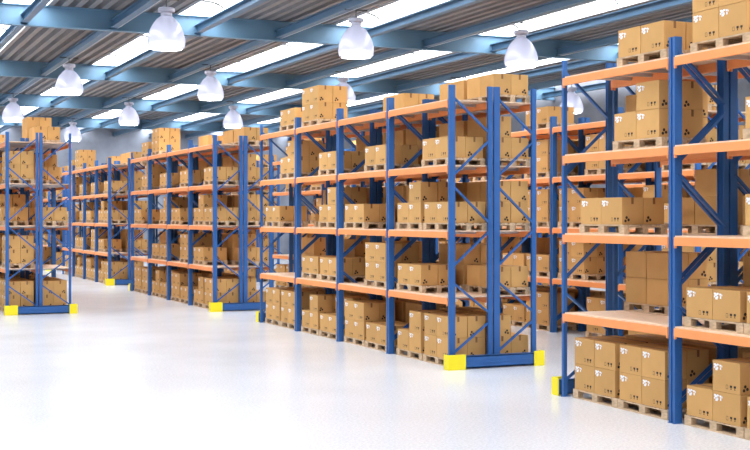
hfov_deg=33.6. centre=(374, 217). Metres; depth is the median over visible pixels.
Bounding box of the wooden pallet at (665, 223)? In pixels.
[662,222,705,228]
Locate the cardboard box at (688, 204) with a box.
[682,197,694,224]
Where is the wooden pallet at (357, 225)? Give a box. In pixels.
[344,222,396,228]
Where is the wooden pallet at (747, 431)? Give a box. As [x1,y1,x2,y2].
[745,428,749,439]
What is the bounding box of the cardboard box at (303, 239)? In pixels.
[301,237,314,252]
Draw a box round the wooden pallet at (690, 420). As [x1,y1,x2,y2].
[684,414,746,438]
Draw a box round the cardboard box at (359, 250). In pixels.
[346,239,368,255]
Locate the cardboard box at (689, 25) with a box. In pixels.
[686,22,707,49]
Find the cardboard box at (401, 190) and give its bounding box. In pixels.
[394,186,405,203]
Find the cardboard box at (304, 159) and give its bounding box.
[288,156,308,172]
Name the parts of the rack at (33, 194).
post, post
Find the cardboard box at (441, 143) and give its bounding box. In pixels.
[435,136,464,158]
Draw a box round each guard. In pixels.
[4,304,76,315]
[105,279,134,285]
[209,302,265,311]
[256,311,271,321]
[444,350,544,370]
[551,376,583,395]
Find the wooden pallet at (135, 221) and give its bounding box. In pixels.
[134,220,158,223]
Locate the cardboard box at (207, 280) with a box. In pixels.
[205,278,212,291]
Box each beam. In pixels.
[0,2,635,62]
[0,26,24,49]
[0,60,555,100]
[0,78,41,103]
[0,93,382,117]
[0,115,285,132]
[0,126,12,132]
[15,107,49,123]
[21,0,50,22]
[40,31,111,75]
[50,80,103,105]
[57,109,99,125]
[79,128,97,133]
[100,111,149,126]
[102,83,165,107]
[105,36,192,78]
[110,0,160,28]
[113,129,139,135]
[141,112,196,127]
[151,86,224,109]
[167,40,274,81]
[181,114,242,128]
[186,131,214,137]
[194,0,267,33]
[200,88,281,111]
[220,115,279,130]
[227,44,338,83]
[246,94,301,112]
[263,123,279,129]
[274,0,378,38]
[285,49,418,86]
[347,53,484,87]
[347,95,436,113]
[355,92,389,100]
[366,0,484,37]
[393,57,549,91]
[422,0,595,47]
[490,0,691,51]
[516,60,607,77]
[528,78,561,90]
[542,82,605,97]
[555,17,692,55]
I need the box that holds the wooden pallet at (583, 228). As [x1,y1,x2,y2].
[579,224,666,233]
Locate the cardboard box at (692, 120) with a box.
[682,109,702,137]
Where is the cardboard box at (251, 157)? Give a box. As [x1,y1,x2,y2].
[248,154,255,166]
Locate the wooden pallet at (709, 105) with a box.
[708,104,716,110]
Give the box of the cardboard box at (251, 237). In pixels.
[248,234,255,246]
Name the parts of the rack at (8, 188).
post, post, post, post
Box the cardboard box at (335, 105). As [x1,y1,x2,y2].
[333,103,346,118]
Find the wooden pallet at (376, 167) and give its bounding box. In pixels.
[364,163,419,171]
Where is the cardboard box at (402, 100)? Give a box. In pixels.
[393,93,418,108]
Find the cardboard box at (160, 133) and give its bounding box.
[155,128,169,139]
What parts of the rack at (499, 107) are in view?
post, post, post, post, post, post, post, post, post, post, post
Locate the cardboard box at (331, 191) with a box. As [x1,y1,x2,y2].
[327,187,350,204]
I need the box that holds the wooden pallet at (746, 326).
[744,323,749,334]
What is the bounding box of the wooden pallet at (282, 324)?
[280,321,308,329]
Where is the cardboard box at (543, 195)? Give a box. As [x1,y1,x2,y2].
[537,189,558,204]
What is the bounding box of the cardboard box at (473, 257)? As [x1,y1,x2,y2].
[455,244,479,263]
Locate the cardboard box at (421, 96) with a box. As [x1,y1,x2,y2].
[419,94,433,104]
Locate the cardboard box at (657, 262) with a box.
[647,252,687,279]
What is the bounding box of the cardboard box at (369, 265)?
[365,261,375,279]
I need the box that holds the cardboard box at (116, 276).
[107,271,118,278]
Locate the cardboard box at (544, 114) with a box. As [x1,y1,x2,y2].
[537,106,560,123]
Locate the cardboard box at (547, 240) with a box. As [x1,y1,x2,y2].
[545,238,561,253]
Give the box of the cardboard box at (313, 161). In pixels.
[309,156,318,171]
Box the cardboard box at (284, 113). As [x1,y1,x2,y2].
[280,109,287,125]
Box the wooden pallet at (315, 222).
[314,221,325,226]
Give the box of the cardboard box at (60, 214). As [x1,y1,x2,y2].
[54,207,66,220]
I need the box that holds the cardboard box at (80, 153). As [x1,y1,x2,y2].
[77,150,86,158]
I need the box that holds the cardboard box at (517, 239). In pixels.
[514,237,520,250]
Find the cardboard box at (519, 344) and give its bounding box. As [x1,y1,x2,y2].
[511,333,527,352]
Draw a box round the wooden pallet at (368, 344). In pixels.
[365,341,406,351]
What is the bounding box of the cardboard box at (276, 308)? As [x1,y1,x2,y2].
[273,304,281,320]
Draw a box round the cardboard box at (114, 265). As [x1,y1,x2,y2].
[107,262,118,271]
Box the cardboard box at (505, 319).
[480,313,510,335]
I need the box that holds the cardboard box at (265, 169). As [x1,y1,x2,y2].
[256,167,267,179]
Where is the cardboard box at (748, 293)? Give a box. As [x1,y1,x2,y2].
[747,292,749,323]
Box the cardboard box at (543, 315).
[537,308,561,324]
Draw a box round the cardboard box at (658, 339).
[646,337,686,342]
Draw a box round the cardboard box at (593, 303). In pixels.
[587,297,605,310]
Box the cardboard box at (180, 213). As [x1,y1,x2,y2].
[175,208,187,219]
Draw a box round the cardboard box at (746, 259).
[743,256,749,285]
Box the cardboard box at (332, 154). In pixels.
[328,151,350,168]
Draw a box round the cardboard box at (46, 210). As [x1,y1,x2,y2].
[38,207,53,220]
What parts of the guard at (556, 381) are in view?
rail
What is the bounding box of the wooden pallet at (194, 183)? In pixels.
[180,182,202,186]
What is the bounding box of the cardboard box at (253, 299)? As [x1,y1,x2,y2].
[248,292,255,301]
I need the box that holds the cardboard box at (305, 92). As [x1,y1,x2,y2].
[302,87,309,105]
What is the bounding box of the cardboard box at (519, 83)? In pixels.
[511,74,527,95]
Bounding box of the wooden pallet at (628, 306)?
[624,302,685,315]
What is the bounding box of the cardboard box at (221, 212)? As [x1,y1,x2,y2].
[210,207,226,220]
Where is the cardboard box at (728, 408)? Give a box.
[713,390,749,426]
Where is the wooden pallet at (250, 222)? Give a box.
[234,221,264,224]
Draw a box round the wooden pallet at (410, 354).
[397,348,434,360]
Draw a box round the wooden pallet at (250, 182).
[248,180,259,184]
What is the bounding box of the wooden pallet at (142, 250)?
[126,249,147,252]
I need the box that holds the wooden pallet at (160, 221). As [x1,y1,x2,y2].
[159,220,166,223]
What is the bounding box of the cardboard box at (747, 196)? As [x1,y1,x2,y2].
[745,194,749,225]
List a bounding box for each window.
[0,0,52,51]
[21,0,241,114]
[89,0,449,118]
[141,0,648,129]
[260,58,569,123]
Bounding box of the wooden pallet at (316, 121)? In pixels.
[301,119,335,126]
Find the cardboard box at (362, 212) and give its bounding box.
[354,204,378,221]
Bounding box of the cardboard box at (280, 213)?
[273,206,292,220]
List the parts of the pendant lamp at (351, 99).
lamp shade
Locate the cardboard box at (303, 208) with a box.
[293,206,306,220]
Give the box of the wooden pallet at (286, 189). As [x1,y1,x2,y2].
[285,188,309,191]
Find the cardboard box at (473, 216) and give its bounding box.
[467,202,484,222]
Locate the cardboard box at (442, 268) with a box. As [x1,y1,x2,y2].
[431,264,447,284]
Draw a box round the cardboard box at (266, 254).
[256,248,268,260]
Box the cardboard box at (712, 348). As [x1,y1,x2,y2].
[696,345,740,375]
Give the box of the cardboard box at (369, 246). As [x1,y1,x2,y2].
[365,242,385,260]
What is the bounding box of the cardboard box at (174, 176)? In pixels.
[164,173,177,184]
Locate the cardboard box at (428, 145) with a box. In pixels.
[422,138,434,159]
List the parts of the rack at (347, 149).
post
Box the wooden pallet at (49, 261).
[34,260,50,264]
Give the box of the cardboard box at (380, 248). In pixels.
[375,243,401,261]
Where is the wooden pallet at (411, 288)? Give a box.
[397,283,456,292]
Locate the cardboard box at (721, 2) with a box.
[719,0,749,6]
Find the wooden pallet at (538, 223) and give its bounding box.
[528,221,568,226]
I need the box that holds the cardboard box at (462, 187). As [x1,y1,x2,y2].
[455,182,466,201]
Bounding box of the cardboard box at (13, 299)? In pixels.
[4,295,19,305]
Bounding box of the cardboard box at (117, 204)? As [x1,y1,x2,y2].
[112,201,120,209]
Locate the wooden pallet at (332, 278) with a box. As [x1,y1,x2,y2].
[319,274,364,281]
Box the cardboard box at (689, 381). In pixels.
[687,378,708,384]
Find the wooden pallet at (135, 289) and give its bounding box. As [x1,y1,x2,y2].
[134,288,141,292]
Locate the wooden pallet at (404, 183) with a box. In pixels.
[382,182,406,185]
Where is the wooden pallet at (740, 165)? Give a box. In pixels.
[712,163,748,168]
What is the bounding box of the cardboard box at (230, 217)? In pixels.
[227,208,238,220]
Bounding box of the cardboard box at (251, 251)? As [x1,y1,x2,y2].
[248,248,255,260]
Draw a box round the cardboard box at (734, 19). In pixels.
[719,1,749,37]
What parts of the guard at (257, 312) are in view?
rail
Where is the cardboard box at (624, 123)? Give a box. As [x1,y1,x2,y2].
[614,111,635,140]
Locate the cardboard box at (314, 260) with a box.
[310,256,328,273]
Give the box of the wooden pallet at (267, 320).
[265,318,286,325]
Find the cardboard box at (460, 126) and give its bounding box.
[455,121,466,136]
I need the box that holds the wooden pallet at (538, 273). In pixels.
[528,270,576,277]
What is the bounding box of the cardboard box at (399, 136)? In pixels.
[394,130,405,144]
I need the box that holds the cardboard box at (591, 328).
[587,324,599,332]
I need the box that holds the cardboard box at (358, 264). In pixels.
[349,257,364,275]
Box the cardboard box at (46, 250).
[43,247,50,259]
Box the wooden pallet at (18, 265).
[2,262,33,267]
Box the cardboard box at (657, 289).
[647,278,687,305]
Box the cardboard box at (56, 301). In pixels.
[53,294,66,304]
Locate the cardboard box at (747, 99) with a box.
[745,96,749,127]
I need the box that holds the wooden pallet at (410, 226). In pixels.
[396,223,434,229]
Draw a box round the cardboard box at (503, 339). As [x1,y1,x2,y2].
[485,335,510,353]
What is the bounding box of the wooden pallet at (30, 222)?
[29,221,45,224]
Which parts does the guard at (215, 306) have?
rail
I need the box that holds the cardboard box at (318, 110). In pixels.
[310,102,332,119]
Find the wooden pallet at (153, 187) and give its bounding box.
[141,186,158,190]
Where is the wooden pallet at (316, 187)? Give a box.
[310,186,320,189]
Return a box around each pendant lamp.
[2,93,23,122]
[55,57,82,95]
[64,118,81,141]
[118,97,138,125]
[147,0,184,50]
[197,64,223,100]
[223,101,242,128]
[335,71,355,105]
[338,9,373,59]
[504,22,537,68]
[560,85,582,113]
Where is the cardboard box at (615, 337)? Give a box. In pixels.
[596,335,634,339]
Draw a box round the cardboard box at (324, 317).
[320,313,335,331]
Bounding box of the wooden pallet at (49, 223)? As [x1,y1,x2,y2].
[35,221,66,225]
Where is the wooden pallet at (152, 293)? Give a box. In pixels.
[151,292,159,296]
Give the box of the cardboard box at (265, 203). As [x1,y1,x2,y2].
[256,194,267,207]
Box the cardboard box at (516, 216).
[510,202,527,222]
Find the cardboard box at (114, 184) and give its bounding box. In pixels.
[107,181,117,189]
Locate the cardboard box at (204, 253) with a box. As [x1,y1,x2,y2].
[198,247,212,260]
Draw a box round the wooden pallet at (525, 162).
[472,158,529,165]
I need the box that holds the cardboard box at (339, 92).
[332,86,346,102]
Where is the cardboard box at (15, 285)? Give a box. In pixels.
[4,281,19,294]
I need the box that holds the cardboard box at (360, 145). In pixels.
[356,136,364,150]
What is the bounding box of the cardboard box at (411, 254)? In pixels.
[399,242,417,261]
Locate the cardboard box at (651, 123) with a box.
[636,108,668,138]
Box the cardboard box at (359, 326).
[354,320,378,339]
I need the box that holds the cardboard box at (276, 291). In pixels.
[273,288,292,304]
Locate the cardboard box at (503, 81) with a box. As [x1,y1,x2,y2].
[480,73,510,96]
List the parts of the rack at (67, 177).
post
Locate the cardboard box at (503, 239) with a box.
[501,237,513,250]
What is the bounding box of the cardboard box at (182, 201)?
[178,197,187,207]
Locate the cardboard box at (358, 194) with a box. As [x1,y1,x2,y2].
[351,187,365,203]
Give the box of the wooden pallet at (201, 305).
[193,301,208,307]
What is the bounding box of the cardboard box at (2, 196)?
[0,194,11,207]
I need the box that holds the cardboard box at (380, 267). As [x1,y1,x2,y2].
[375,262,401,281]
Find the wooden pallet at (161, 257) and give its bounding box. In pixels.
[160,256,179,260]
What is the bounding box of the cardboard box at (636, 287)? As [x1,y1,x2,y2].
[626,277,646,303]
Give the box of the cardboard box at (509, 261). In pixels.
[503,253,518,264]
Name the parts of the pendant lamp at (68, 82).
lamp shade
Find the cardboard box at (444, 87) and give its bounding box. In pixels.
[440,83,451,100]
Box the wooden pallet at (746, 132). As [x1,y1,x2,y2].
[743,128,749,138]
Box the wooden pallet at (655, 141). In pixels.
[613,137,705,149]
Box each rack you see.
[0,132,38,305]
[3,133,71,305]
[19,171,65,265]
[35,171,81,254]
[62,158,129,281]
[82,161,147,278]
[131,135,242,310]
[155,136,272,301]
[180,160,258,281]
[206,161,279,281]
[260,85,492,354]
[273,144,399,286]
[293,87,535,353]
[307,149,437,259]
[418,156,561,286]
[455,107,716,335]
[477,109,749,330]
[561,36,749,423]
[613,63,749,358]
[623,123,743,260]
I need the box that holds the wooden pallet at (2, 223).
[0,221,28,225]
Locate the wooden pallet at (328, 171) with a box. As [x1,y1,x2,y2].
[318,168,363,175]
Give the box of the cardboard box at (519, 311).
[513,304,525,321]
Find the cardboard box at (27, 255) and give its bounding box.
[20,249,33,262]
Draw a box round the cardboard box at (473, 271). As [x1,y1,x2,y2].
[467,265,486,285]
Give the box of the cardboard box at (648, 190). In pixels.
[643,185,668,202]
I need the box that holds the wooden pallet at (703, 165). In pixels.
[662,163,716,170]
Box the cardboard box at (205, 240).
[200,234,210,245]
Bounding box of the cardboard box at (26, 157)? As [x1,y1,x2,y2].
[20,151,33,164]
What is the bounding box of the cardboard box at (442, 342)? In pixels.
[437,336,466,357]
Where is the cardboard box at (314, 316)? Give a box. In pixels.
[310,311,331,328]
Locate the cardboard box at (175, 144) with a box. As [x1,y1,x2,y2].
[170,139,179,150]
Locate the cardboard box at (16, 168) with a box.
[9,165,19,178]
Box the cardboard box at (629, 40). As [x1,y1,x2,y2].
[618,26,640,57]
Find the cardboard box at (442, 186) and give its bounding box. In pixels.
[438,182,447,201]
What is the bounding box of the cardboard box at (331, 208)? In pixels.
[328,204,344,221]
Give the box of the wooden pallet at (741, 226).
[740,225,744,234]
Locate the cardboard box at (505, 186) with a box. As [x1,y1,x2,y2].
[480,181,510,201]
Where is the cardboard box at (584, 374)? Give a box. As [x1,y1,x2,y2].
[575,363,594,392]
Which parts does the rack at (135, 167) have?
post, post, post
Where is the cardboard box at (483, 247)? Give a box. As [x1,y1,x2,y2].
[480,244,486,263]
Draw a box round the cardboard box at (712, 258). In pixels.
[708,248,716,262]
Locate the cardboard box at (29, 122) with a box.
[24,117,38,130]
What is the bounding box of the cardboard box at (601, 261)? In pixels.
[597,257,605,273]
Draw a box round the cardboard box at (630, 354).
[620,343,659,375]
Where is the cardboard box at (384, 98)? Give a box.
[383,95,392,110]
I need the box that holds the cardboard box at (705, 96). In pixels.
[703,91,707,117]
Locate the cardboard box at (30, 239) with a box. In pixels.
[20,236,33,249]
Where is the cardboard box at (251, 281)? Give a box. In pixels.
[248,278,255,291]
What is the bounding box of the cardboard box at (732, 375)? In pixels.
[713,358,749,394]
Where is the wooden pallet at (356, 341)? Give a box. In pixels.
[344,336,374,346]
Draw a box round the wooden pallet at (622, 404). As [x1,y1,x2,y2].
[618,399,686,419]
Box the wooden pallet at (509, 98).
[466,94,529,102]
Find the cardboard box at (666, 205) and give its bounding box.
[664,203,668,221]
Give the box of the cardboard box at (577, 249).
[571,242,596,256]
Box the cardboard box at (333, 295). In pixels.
[326,294,345,311]
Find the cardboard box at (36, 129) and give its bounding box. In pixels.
[32,126,46,139]
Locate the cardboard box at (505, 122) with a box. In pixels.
[481,116,510,137]
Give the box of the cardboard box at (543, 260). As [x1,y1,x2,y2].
[538,255,558,271]
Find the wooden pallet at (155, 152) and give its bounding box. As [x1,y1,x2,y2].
[151,151,172,155]
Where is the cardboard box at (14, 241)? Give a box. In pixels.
[9,236,19,249]
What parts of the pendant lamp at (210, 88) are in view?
lamp shade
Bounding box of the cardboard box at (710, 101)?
[707,85,716,103]
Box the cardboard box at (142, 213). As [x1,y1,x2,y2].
[138,209,147,219]
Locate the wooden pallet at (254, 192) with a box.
[231,191,255,194]
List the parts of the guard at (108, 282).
rail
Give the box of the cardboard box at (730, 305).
[713,288,749,322]
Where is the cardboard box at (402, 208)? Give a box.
[397,203,408,222]
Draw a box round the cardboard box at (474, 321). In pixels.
[455,314,484,337]
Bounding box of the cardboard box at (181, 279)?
[175,273,187,285]
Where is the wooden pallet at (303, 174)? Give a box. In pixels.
[280,172,317,178]
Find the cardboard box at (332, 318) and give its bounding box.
[329,315,344,333]
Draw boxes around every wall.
[0,125,288,258]
[301,78,749,250]
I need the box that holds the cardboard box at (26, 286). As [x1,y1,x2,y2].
[20,280,33,294]
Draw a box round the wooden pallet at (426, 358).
[423,354,443,365]
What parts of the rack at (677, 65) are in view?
post, post, post, post, post, post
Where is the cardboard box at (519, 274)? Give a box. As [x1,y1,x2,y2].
[500,265,527,286]
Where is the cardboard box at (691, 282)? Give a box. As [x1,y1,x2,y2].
[688,279,707,286]
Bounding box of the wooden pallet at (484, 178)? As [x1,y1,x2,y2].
[473,175,518,180]
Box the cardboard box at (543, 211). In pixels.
[537,205,558,221]
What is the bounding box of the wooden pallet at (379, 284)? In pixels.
[364,279,407,287]
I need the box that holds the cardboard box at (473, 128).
[467,118,480,136]
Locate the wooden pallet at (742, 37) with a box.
[690,32,749,52]
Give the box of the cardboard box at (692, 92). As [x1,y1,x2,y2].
[682,81,702,109]
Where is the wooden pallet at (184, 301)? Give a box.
[180,298,197,303]
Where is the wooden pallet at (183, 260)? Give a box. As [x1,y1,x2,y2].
[180,258,197,262]
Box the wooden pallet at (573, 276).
[558,272,605,279]
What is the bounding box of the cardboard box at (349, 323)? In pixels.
[345,318,353,337]
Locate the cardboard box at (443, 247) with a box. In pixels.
[439,243,461,262]
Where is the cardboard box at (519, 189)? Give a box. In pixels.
[511,181,527,201]
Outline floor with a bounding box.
[0,259,749,449]
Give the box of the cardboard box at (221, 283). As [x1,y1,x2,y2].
[210,278,225,292]
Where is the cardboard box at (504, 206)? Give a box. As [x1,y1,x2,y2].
[485,202,509,222]
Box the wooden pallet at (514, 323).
[511,320,524,326]
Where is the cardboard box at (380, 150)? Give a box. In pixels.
[375,144,401,163]
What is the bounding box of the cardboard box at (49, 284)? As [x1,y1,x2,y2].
[38,280,53,294]
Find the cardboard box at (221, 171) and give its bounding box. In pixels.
[209,167,225,179]
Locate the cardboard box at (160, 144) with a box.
[155,139,169,150]
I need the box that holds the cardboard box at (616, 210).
[601,197,642,224]
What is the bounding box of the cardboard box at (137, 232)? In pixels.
[135,230,143,238]
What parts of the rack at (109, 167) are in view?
post, post, post, post, post, post, post, post, post, post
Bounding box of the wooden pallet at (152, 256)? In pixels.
[151,255,159,259]
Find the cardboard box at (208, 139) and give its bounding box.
[203,135,217,145]
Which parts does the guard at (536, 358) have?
rail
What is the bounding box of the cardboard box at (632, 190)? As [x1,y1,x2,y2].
[623,187,634,196]
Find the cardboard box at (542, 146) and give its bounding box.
[536,139,560,155]
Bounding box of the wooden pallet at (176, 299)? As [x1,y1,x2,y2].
[171,296,179,301]
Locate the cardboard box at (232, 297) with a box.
[226,292,238,302]
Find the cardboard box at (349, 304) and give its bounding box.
[345,300,364,319]
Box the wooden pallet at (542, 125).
[524,122,575,130]
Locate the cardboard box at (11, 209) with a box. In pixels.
[0,207,14,220]
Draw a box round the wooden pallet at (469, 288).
[466,285,529,294]
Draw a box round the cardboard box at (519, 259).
[513,253,526,265]
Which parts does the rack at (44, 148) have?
post, post, post, post, post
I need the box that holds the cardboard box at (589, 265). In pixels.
[571,257,596,273]
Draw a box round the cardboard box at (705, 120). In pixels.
[687,118,707,142]
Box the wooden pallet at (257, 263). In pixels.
[234,260,268,265]
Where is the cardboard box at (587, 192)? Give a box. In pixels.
[571,188,596,204]
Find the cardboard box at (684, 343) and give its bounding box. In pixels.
[682,341,713,346]
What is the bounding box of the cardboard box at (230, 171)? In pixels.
[226,167,237,179]
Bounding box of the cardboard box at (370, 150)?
[365,146,374,164]
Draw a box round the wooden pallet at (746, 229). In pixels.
[743,226,749,236]
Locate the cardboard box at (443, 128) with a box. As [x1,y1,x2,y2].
[439,123,447,136]
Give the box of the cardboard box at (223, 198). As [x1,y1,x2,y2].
[217,195,226,207]
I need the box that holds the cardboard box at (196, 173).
[185,170,199,182]
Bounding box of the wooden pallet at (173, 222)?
[171,220,193,224]
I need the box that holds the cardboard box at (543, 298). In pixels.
[537,291,560,308]
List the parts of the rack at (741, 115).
post, post, post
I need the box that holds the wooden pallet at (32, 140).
[30,140,60,141]
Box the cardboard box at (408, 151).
[402,145,417,163]
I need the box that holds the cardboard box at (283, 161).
[280,157,287,172]
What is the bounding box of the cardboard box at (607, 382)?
[595,367,619,397]
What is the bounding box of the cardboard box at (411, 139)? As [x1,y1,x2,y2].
[406,128,416,144]
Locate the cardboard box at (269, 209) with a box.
[266,206,272,220]
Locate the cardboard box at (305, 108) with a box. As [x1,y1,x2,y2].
[302,104,309,121]
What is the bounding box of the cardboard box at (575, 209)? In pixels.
[571,205,580,221]
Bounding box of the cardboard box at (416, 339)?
[409,331,424,352]
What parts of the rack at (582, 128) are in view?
post, post, post, post, post, post, post, post, post, post, post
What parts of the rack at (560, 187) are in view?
post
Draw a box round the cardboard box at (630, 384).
[620,372,641,403]
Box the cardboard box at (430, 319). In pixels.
[424,312,447,335]
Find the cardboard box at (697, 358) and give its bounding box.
[666,346,708,378]
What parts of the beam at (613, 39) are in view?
lighting rail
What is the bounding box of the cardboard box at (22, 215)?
[15,207,27,220]
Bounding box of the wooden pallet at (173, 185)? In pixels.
[159,184,177,188]
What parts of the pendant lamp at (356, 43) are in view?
lamp shade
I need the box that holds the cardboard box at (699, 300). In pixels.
[686,286,733,318]
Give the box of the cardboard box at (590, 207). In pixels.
[581,198,600,223]
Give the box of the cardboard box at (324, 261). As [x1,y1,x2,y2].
[320,257,335,274]
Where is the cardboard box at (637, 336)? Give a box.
[625,334,661,339]
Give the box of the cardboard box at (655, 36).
[641,20,685,52]
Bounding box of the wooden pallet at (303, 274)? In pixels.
[301,272,326,279]
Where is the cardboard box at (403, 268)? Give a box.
[398,263,417,283]
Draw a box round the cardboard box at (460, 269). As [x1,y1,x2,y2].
[455,264,479,284]
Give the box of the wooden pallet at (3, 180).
[2,178,33,183]
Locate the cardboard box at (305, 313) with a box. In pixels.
[302,309,309,327]
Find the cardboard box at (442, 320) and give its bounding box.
[437,315,466,337]
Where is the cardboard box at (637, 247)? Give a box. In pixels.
[631,245,643,250]
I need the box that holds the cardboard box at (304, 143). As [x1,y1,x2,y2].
[288,140,308,156]
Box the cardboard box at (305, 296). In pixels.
[288,291,309,307]
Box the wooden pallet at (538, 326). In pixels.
[525,322,575,330]
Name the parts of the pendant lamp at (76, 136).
lamp shade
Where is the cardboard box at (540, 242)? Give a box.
[536,237,546,252]
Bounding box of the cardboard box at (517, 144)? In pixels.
[511,138,527,158]
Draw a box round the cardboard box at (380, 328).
[376,324,402,344]
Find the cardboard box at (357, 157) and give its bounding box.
[351,151,364,168]
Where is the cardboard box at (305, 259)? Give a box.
[302,255,316,272]
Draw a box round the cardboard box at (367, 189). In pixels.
[366,187,382,203]
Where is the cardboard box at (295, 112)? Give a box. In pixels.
[288,107,301,124]
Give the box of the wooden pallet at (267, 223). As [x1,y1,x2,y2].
[265,221,307,226]
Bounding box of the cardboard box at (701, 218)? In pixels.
[695,197,739,224]
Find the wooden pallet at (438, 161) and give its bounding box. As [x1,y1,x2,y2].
[421,157,484,166]
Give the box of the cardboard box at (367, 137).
[365,135,382,146]
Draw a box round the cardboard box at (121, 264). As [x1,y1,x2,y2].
[119,262,127,271]
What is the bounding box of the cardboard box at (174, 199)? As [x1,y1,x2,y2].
[164,197,177,208]
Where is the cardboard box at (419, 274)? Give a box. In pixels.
[409,264,437,285]
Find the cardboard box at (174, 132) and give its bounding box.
[170,128,179,139]
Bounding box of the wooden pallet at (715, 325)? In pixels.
[684,316,746,333]
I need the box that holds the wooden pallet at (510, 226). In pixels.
[478,223,529,229]
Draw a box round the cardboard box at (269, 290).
[266,287,280,303]
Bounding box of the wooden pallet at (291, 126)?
[280,123,308,130]
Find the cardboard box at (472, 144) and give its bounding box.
[465,137,482,157]
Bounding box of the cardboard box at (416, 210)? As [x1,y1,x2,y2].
[409,202,423,222]
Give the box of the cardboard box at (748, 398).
[747,397,749,428]
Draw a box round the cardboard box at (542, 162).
[536,156,559,171]
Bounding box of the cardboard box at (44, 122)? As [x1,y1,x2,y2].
[39,117,51,126]
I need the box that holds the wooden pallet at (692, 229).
[682,224,739,234]
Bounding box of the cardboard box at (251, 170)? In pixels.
[248,167,255,179]
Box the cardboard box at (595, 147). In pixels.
[586,134,598,151]
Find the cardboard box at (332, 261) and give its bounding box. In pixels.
[329,258,351,275]
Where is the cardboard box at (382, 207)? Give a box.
[379,204,394,221]
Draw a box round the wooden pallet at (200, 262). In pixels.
[193,260,227,264]
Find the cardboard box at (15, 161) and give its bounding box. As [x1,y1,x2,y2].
[9,151,19,164]
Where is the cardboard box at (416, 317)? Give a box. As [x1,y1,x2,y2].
[409,310,437,332]
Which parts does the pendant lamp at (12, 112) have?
lamp shade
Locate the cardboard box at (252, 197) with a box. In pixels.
[248,194,255,207]
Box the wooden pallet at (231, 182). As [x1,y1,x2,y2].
[203,180,238,184]
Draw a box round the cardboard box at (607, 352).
[595,340,635,370]
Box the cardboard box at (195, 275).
[193,273,201,284]
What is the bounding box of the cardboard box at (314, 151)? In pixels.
[309,140,322,156]
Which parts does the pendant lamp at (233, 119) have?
lamp shade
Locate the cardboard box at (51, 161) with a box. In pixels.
[44,154,56,166]
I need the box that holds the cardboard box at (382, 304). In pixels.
[371,301,394,320]
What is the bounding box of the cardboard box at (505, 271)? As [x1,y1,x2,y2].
[480,266,510,287]
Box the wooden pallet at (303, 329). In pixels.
[301,326,326,335]
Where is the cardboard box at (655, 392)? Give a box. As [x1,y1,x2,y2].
[642,376,686,408]
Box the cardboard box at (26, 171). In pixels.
[20,165,33,178]
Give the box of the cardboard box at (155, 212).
[152,209,159,219]
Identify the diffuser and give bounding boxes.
[60,93,79,94]
[151,47,181,50]
[342,56,369,58]
[508,66,533,68]
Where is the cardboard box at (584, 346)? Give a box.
[575,336,614,366]
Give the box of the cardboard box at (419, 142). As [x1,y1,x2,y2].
[417,126,438,145]
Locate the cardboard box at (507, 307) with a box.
[503,303,520,319]
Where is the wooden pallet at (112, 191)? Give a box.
[104,190,127,193]
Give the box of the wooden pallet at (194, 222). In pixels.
[193,221,208,224]
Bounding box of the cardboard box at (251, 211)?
[248,208,255,220]
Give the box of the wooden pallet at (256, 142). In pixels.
[233,140,268,144]
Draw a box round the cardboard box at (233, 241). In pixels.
[228,234,238,246]
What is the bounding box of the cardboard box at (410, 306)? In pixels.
[406,302,421,320]
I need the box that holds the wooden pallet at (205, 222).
[204,221,238,225]
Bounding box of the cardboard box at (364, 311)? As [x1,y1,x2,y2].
[354,301,378,321]
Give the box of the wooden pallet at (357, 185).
[344,184,369,186]
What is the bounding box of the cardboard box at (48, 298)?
[38,294,52,305]
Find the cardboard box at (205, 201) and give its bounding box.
[199,195,212,207]
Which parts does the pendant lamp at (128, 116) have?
lamp shade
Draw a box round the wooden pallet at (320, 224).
[318,222,352,227]
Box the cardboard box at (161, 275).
[156,270,166,281]
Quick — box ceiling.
[0,0,709,123]
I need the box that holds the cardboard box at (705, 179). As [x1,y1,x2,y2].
[695,169,739,196]
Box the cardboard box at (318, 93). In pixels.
[310,85,332,103]
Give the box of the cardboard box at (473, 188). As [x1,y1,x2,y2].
[467,182,479,201]
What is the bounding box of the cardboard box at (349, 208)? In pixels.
[345,204,353,221]
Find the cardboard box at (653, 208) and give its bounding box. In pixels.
[643,197,663,223]
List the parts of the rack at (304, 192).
post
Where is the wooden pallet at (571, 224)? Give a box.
[558,222,597,227]
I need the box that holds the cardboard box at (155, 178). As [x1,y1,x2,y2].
[145,175,158,186]
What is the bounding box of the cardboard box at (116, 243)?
[112,239,120,248]
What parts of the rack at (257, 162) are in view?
post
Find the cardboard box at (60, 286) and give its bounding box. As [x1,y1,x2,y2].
[53,280,66,293]
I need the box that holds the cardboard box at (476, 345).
[467,337,484,354]
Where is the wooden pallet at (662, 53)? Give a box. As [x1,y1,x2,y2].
[617,48,689,66]
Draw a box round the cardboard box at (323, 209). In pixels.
[319,205,327,221]
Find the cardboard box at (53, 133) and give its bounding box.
[47,127,59,140]
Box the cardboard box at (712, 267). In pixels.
[708,263,716,281]
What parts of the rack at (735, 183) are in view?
post, post, post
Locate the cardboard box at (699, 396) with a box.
[687,384,712,419]
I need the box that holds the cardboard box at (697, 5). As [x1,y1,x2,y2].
[692,0,718,12]
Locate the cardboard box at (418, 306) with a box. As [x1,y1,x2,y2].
[416,304,442,309]
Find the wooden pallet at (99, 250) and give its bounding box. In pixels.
[98,248,121,251]
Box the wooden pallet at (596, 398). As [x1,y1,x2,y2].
[573,389,636,407]
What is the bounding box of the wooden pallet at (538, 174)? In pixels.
[524,172,574,178]
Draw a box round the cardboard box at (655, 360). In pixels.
[642,347,686,379]
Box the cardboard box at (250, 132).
[239,127,255,139]

